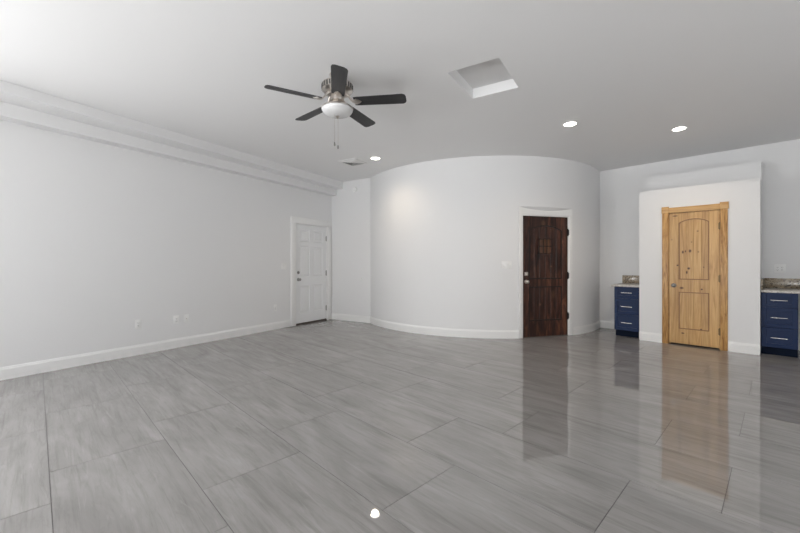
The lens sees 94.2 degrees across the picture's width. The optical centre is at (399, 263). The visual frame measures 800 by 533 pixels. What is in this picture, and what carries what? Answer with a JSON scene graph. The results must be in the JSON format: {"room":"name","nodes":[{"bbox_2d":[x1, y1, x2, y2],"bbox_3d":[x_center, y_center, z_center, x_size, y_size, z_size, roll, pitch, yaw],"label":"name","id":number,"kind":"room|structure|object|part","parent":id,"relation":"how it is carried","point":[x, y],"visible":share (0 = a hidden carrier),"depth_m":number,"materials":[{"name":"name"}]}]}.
{"room":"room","nodes":[
{"label":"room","id":0,"kind":"room"},
{"bbox_2d":[0,120,331,366],"bbox_3d":[-4.506,-0.275,3.748,0.144,3.050,11.280,0,0,32],"label":"wall","id":1,"kind":"structure","parent":0,"point":[97,239],"depth_m":4.96,"materials":[{"name":"white paint"}]},
{"bbox_2d":[135,319,140,328],"bbox_3d":[-3.583,0.830,5.090,0.008,0.124,0.076,0,0,32],"label":"wall outlet","id":2,"kind":"object","parent":1,"relation":"attached to","point":[137,322],"visible":1,"depth_m":5.09,"materials":[{"name":"white plastic"}]},
{"bbox_2d":[0,320,289,380],"bbox_3d":[-4.760,1.181,3.193,0.016,0.138,9.790,0,0,32],"label":"baseboard","id":3,"kind":"structure","parent":1,"relation":"attached to","point":[14,371],"depth_m":4.94,"materials":[{"name":"white paint"}]},
{"bbox_2d":[0,80,342,195],"bbox_3d":[-4.166,-1.657,3.536,0.660,0.285,11.000,0,0,32],"label":"soffit","id":4,"kind":"structure","parent":1,"relation":"attached to","point":[19,104],"depth_m":4.84,"materials":[{"name":"white paint"}]},
{"bbox_2d":[174,315,178,323],"bbox_3d":[-3.317,0.835,5.517,0.009,0.124,0.076,0,0,32],"label":"wall outlet","id":5,"kind":"object","parent":1,"relation":"attached to","point":[176,318],"visible":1,"depth_m":5.52,"materials":[{"name":"white plastic"}]},
{"bbox_2d":[184,314,188,322],"bbox_3d":[-3.237,0.835,5.638,0.016,0.124,0.076,0,0,32],"label":"cable plate","id":6,"kind":"object","parent":1,"relation":"attached to","point":[186,317],"visible":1,"depth_m":5.64,"materials":[{"name":"white plastic"}]},
{"bbox_2d":[291,216,330,326],"bbox_3d":[-1.853,0.156,7.856,0.024,2.188,1.156,0,0,32],"label":"door frame","id":7,"kind":"structure","parent":1,"relation":"attached to","point":[294,220],"depth_m":7.52,"materials":[{"name":"white paint"}]},
{"bbox_3d":[-2.126,0.218,7.419,0.020,2.063,0.125,0,0,32],"label":"casing","id":8,"kind":"part","parent":7,"relation":"part of","materials":[{"name":"white paint"}]},
{"bbox_3d":[-1.853,-0.875,7.856,0.023,0.125,1.156,0,0,32],"label":"head casing","id":9,"kind":"part","parent":7,"relation":"part of","materials":[{"name":"white paint"}]},
{"bbox_3d":[-1.581,0.218,8.294,0.020,2.063,0.125,0,0,32],"label":"casing","id":10,"kind":"part","parent":7,"relation":"part of","materials":[{"name":"white paint"}]},
{"bbox_2d":[296,223,326,325],"bbox_3d":[-1.896,0.212,7.883,0.199,2.073,0.928,0,0,32],"label":"door","id":11,"kind":"structure","parent":1,"relation":"in","point":[311,240],"depth_m":7.87,"materials":[{"name":"white paint"}]},
{"bbox_3d":[-1.986,-0.573,7.715,0.033,0.245,0.280,0,0,32],"label":"raised panel","id":12,"kind":"part","parent":11,"relation":"part of","materials":[{"name":"white paint"}]},
{"bbox_3d":[-1.986,-0.045,7.715,0.033,0.610,0.280,0,0,32],"label":"raised panel","id":13,"kind":"part","parent":11,"relation":"part of","materials":[{"name":"white paint"}]},
{"bbox_3d":[-1.986,0.730,7.715,0.033,0.560,0.280,0,0,32],"label":"raised panel","id":14,"kind":"part","parent":11,"relation":"part of","materials":[{"name":"white paint"}]},
{"bbox_3d":[-1.785,-0.573,8.038,0.033,0.245,0.280,0,0,32],"label":"raised panel","id":15,"kind":"part","parent":11,"relation":"part of","materials":[{"name":"white paint"}]},
{"bbox_3d":[-1.785,-0.045,8.038,0.033,0.610,0.280,0,0,32],"label":"raised panel","id":16,"kind":"part","parent":11,"relation":"part of","materials":[{"name":"white paint"}]},
{"bbox_3d":[-1.785,0.730,8.038,0.033,0.560,0.280,0,0,32],"label":"raised panel","id":17,"kind":"part","parent":11,"relation":"part of","materials":[{"name":"white paint"}]},
{"bbox_2d":[332,178,369,315],"bbox_3d":[-1.081,-0.275,8.177,1.274,3.050,0.140,0,0,32],"label":"wall","id":18,"kind":"structure","parent":0,"point":[350,210],"depth_m":8.09,"materials":[{"name":"white paint"}]},
{"bbox_2d":[331,313,370,322],"bbox_3d":[-1.079,1.181,8.085,1.094,0.138,0.015,0,0,32],"label":"baseboard","id":19,"kind":"structure","parent":18,"relation":"attached to","point":[356,318],"depth_m":8.07,"materials":[{"name":"white paint"}]},
{"bbox_2d":[0,319,799,532],"bbox_3d":[-0.084,1.325,1.321,14.768,0.151,13.814,0,0,-45],"label":"floor","id":20,"kind":"structure","parent":0,"point":[332,425],"depth_m":2.66,"materials":[{"name":"grey tile"}]},
{"bbox_2d":[614,287,638,337],"bbox_3d":[4.090,0.823,6.539,0.781,0.852,0.387,0,0,-44],"label":"base cabinet","id":21,"kind":"object","parent":20,"relation":"on","point":[626,299],"visible":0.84,"depth_m":6.31,"materials":[{"name":"blue paint"}]},
{"bbox_2d":[611,283,638,286],"bbox_3d":[4.079,0.380,6.558,0.771,0.030,0.436,0,0,-44],"label":"countertop","id":22,"kind":"structure","parent":21,"relation":"on","point":[620,284],"depth_m":6.41,"materials":[{"name":"stone"}]},
{"bbox_3d":[3.844,1.004,6.299,0.022,0.267,0.381,0,0,-44],"label":"drawer","id":23,"kind":"part","parent":21,"relation":"part of","materials":[{"name":"blue paint"}]},
{"bbox_3d":[3.844,0.732,6.299,0.022,0.267,0.381,0,0,-44],"label":"drawer","id":24,"kind":"part","parent":21,"relation":"part of","materials":[{"name":"blue paint"}]},
{"bbox_3d":[3.844,0.496,6.299,0.022,0.193,0.381,0,0,-44],"label":"drawer","id":25,"kind":"part","parent":21,"relation":"part of","materials":[{"name":"blue paint"}]},
{"bbox_2d":[761,292,797,357],"bbox_3d":[5.352,0.823,5.251,0.781,0.852,0.352,0,0,-44],"label":"base cabinet","id":26,"kind":"object","parent":20,"relation":"on","point":[779,311],"visible":0.99,"depth_m":5.01,"materials":[{"name":"blue paint"}]},
{"bbox_3d":[5.106,1.004,5.010,0.022,0.267,0.346,0,0,-44],"label":"drawer","id":27,"kind":"part","parent":26,"relation":"part of","materials":[{"name":"blue paint"}]},
{"bbox_3d":[5.106,0.732,5.010,0.022,0.267,0.346,0,0,-44],"label":"drawer","id":28,"kind":"part","parent":26,"relation":"part of","materials":[{"name":"blue paint"}]},
{"bbox_3d":[5.106,0.496,5.010,0.022,0.193,0.346,0,0,-44],"label":"drawer","id":29,"kind":"part","parent":26,"relation":"part of","materials":[{"name":"blue paint"}]},
{"bbox_2d":[761,288,799,293],"bbox_3d":[5.505,0.380,5.101,0.771,0.030,0.786,0,0,-44],"label":"countertop","id":30,"kind":"structure","parent":26,"relation":"on","point":[768,290],"depth_m":5.03,"materials":[{"name":"stone"}]},
{"bbox_2d":[0,0,799,181],"bbox_3d":[0.829,-1.925,3.655,32.001,0.250,32.000,0,0,32],"label":"ceiling","id":31,"kind":"structure","parent":0,"point":[629,73],"depth_m":3.51,"materials":[{"name":"white paint"}]},
{"bbox_2d":[264,64,405,148],"bbox_3d":[-0.566,-1.437,3.531,1.254,0.725,1.267,0,0,0],"label":"ceiling fan","id":32,"kind":"object","parent":31,"relation":"hanging from","point":[337,87],"visible":1,"depth_m":3.47,"materials":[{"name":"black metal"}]},
{"bbox_3d":[-0.958,-1.540,3.351,0.495,0.006,0.138,0,12,-29],"label":"blade","id":33,"kind":"part","parent":32,"relation":"part of","materials":[{"name":"black wood"}]},
{"bbox_3d":[-0.900,-1.540,3.833,0.495,0.006,0.138,0,12,43],"label":"blade","id":34,"kind":"part","parent":32,"relation":"part of","materials":[{"name":"black wood"}]},
{"bbox_3d":[-0.598,-1.439,3.552,0.294,0.070,0.294,0,0,0],"label":"lamp shade","id":35,"kind":"part","parent":32,"relation":"part of","materials":[{"name":"white glass"}]},
{"bbox_3d":[-0.519,-1.540,3.147,0.138,0.006,0.495,12,-2,-11],"label":"blade","id":36,"kind":"part","parent":32,"relation":"part of","materials":[{"name":"black wood"}]},
{"bbox_3d":[-0.424,-1.540,3.926,0.138,0.006,0.495,-13,-6,24],"label":"blade","id":37,"kind":"part","parent":32,"relation":"part of","materials":[{"name":"black wood"}]},
{"bbox_3d":[-0.189,-1.540,3.502,0.495,0.006,0.138,0,-12,7],"label":"blade","id":38,"kind":"part","parent":32,"relation":"part of","materials":[{"name":"black wood"}]},
{"bbox_2d":[338,158,368,165],"bbox_3d":[-0.820,-1.792,6.600,0.400,0.015,0.400,0,0,32],"label":"ceiling vent","id":39,"kind":"object","parent":31,"relation":"in","point":[353,161],"visible":1,"depth_m":6.58,"materials":[{"name":"white metal"}]},
{"bbox_2d":[456,58,512,88],"bbox_3d":[0.829,-1.909,3.655,0.478,0.018,0.638,0,0,32],"label":"skylight","id":40,"kind":"object","parent":31,"relation":"attached to","point":[492,71],"visible":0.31,"depth_m":3.72,"materials":[{"name":"white paint"}]},
{"bbox_2d":[562,121,577,126],"bbox_3d":[2.190,-1.790,4.790,0.184,0.018,0.184,0,0,0],"label":"recessed light","id":41,"kind":"object","parent":31,"relation":"in","point":[570,123],"visible":1,"depth_m":4.76,"materials":[{"name":"white paint"}]},
{"bbox_2d":[671,126,686,130],"bbox_3d":[3.720,-1.790,4.960,0.184,0.018,0.184,0,0,0],"label":"recessed light","id":42,"kind":"object","parent":31,"relation":"in","point":[679,128],"visible":1,"depth_m":4.93,"materials":[{"name":"white paint"}]},
{"bbox_2d":[370,156,599,329],"bbox_3d":[1.569,-0.275,6.970,4.668,3.050,1.513,0,0,7],"label":"wall","id":43,"kind":"structure","parent":0,"point":[442,231],"depth_m":6.43,"materials":[{"name":"white paint"}]},
{"bbox_2d":[370,317,599,338],"bbox_3d":[1.567,1.181,6.870,4.574,0.138,1.344,0,0,7],"label":"baseboard","id":44,"kind":"structure","parent":43,"relation":"attached to","point":[466,333],"depth_m":6.47,"materials":[{"name":"white paint"}]},
{"bbox_2d":[502,261,511,268],"bbox_3d":[1.775,0.025,6.194,0.168,0.124,0.009,0,0,0],"label":"light switch","id":45,"kind":"object","parent":43,"relation":"attached to","point":[505,264],"visible":1,"depth_m":6.19,"materials":[{"name":"white plastic"}]},
{"bbox_2d":[519,206,571,337],"bbox_3d":[2.482,0.149,6.397,1.068,2.203,0.112,0,0,-16],"label":"door frame","id":46,"kind":"structure","parent":43,"relation":"attached to","point":[522,211],"depth_m":6.26,"materials":[{"name":"white paint"}]},
{"bbox_3d":[2.004,0.216,6.260,0.071,2.067,0.112,0,0,-16],"label":"casing","id":47,"kind":"part","parent":46,"relation":"part of","materials":[{"name":"white paint"}]},
{"bbox_3d":[2.482,-0.885,6.398,1.068,0.135,0.110,0,0,-16],"label":"head casing","id":48,"kind":"part","parent":46,"relation":"part of","materials":[{"name":"white paint"}]},
{"bbox_3d":[2.960,0.216,6.534,0.071,2.067,0.112,0,0,-16],"label":"casing","id":49,"kind":"part","parent":46,"relation":"part of","materials":[{"name":"white paint"}]},
{"bbox_2d":[523,215,568,337],"bbox_3d":[2.488,0.216,6.377,0.924,2.067,0.174,0,0,-16],"label":"door","id":50,"kind":"structure","parent":43,"relation":"in","point":[545,238],"depth_m":6.37,"materials":[{"name":"brown wood"}]},
{"bbox_3d":[2.472,-0.295,6.359,0.254,0.274,0.020,0,0,-16],"label":"speakeasy frame","id":51,"kind":"part","parent":50,"relation":"part of","materials":[{"name":"brown wood"}]},
{"bbox_2d":[539,239,550,253],"bbox_3d":[2.476,-0.295,6.345,0.254,0.262,0.012,0,0,-16],"label":"iron grille","id":52,"kind":"object","parent":50,"relation":"attached to","point":[544,244],"depth_m":6.35,"materials":[{"name":"black metal"}]},
{"bbox_3d":[2.486,0.677,6.384,0.664,0.615,0.020,0,0,-16],"label":"plank panel","id":53,"kind":"part","parent":50,"relation":"part of","materials":[{"name":"brown wood"}]},
{"bbox_3d":[2.486,-0.200,6.384,0.664,0.950,0.020,0,0,-16],"label":"plank panel","id":54,"kind":"part","parent":50,"relation":"part of","materials":[{"name":"brown wood"}]},
{"bbox_3d":[2.490,0.682,6.370,0.664,0.585,0.012,0,0,-16],"label":"panel moulding","id":55,"kind":"part","parent":50,"relation":"part of","materials":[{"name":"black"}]},
{"bbox_3d":[2.490,-0.195,6.370,0.664,0.920,0.012,0,0,-16],"label":"panel moulding","id":56,"kind":"part","parent":50,"relation":"part of","materials":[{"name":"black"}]},
{"bbox_2d":[540,240,549,252],"bbox_3d":[2.470,-0.295,6.364,0.206,0.226,0.008,0,0,-16],"label":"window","id":57,"kind":"structure","parent":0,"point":[544,244],"depth_m":6.35,"materials":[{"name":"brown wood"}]},
{"bbox_2d":[600,139,799,339],"bbox_3d":[6.341,-0.275,4.902,0.140,3.050,7.411,0,0,-44],"label":"wall","id":58,"kind":"structure","parent":0,"point":[620,188],"depth_m":6.11,"materials":[{"name":"white paint"}]},
{"bbox_2d":[622,275,638,282],"bbox_3d":[4.340,0.292,6.828,0.021,0.144,0.456,0,0,-44],"label":"backsplash","id":59,"kind":"structure","parent":58,"relation":"attached to","point":[625,278],"depth_m":6.89,"materials":[{"name":"stone"}]},
{"bbox_2d":[600,320,799,349],"bbox_3d":[6.335,1.181,4.797,0.019,0.138,6.991,0,0,-44],"label":"baseboard","id":60,"kind":"structure","parent":58,"relation":"attached to","point":[603,324],"depth_m":7.16,"materials":[{"name":"white paint"}]},
{"bbox_2d":[761,278,763,289],"bbox_3d":[5.255,0.292,5.392,0.724,0.144,0.020,0,0,-44],"label":"backsplash","id":61,"kind":"structure","parent":58,"relation":"attached to","point":[762,279],"depth_m":5.14,"materials":[{"name":"stone"}]},
{"bbox_2d":[774,264,785,272],"bbox_3d":[5.634,0.074,5.517,0.008,0.124,0.122,0,0,-44],"label":"wall outlet","id":62,"kind":"object","parent":58,"relation":"attached to","point":[778,268],"visible":1,"depth_m":5.51,"materials":[{"name":"white plastic"}]},
{"bbox_2d":[764,278,799,288],"bbox_3d":[5.782,0.292,5.357,0.021,0.144,0.764,0,0,-44],"label":"backsplash","id":63,"kind":"structure","parent":58,"relation":"attached to","point":[768,282],"depth_m":5.49,"materials":[{"name":"stone"}]},
{"bbox_2d":[639,161,761,353],"bbox_3d":[4.715,-0.115,5.877,0.820,2.730,1.424,0,0,-44],"label":"wall","id":64,"kind":"structure","parent":0,"point":[740,185],"depth_m":5.45,"materials":[{"name":"white paint"}]},
{"bbox_2d":[668,209,719,348],"bbox_3d":[4.434,0.230,5.615,0.185,2.041,0.635,0,0,-44],"label":"door","id":65,"kind":"structure","parent":64,"relation":"in","point":[694,236],"depth_m":5.60,"materials":[{"name":"brown wood"}]},
{"bbox_3d":[4.435,0.714,5.616,0.020,0.597,0.365,0,0,-44],"label":"plank panel","id":66,"kind":"part","parent":65,"relation":"part of","materials":[{"name":"brown wood"}]},
{"bbox_3d":[4.435,-0.223,5.616,0.020,0.955,0.365,0,0,-44],"label":"plank panel","id":67,"kind":"part","parent":65,"relation":"part of","materials":[{"name":"brown wood"}]},
{"bbox_3d":[4.425,0.719,5.606,0.012,0.567,0.365,0,0,-44],"label":"panel moulding","id":68,"kind":"part","parent":65,"relation":"part of","materials":[{"name":"brown wood"}]},
{"bbox_3d":[4.425,-0.217,5.606,0.012,0.925,0.365,0,0,-44],"label":"panel moulding","id":69,"kind":"part","parent":65,"relation":"part of","materials":[{"name":"brown wood"}]},
{"bbox_2d":[662,201,728,350],"bbox_3d":[4.406,0.183,5.585,0.028,2.134,0.795,0,0,-44],"label":"door frame","id":70,"kind":"structure","parent":64,"relation":"attached to","point":[723,206],"depth_m":5.36,"materials":[{"name":"brown wood"}]},
{"bbox_3d":[4.163,0.233,5.839,0.020,2.034,0.080,0,0,-44],"label":"casing","id":71,"kind":"part","parent":70,"relation":"part of","materials":[{"name":"brown wood"}]},
{"bbox_3d":[4.408,-0.825,5.589,0.020,0.082,0.607,0,0,-44],"label":"head casing","id":72,"kind":"part","parent":70,"relation":"part of","materials":[{"name":"brown wood"}]},
{"bbox_3d":[4.652,0.233,5.340,0.020,2.034,0.080,0,0,-44],"label":"casing","id":73,"kind":"part","parent":70,"relation":"part of","materials":[{"name":"brown wood"}]},
{"bbox_2d":[639,331,759,354],"bbox_3d":[4.416,1.181,5.584,0.016,0.138,1.424,0,0,-44],"label":"baseboard","id":74,"kind":"structure","parent":64,"relation":"attached to","point":[747,348],"depth_m":5.26,"materials":[{"name":"white paint"}]}
]}

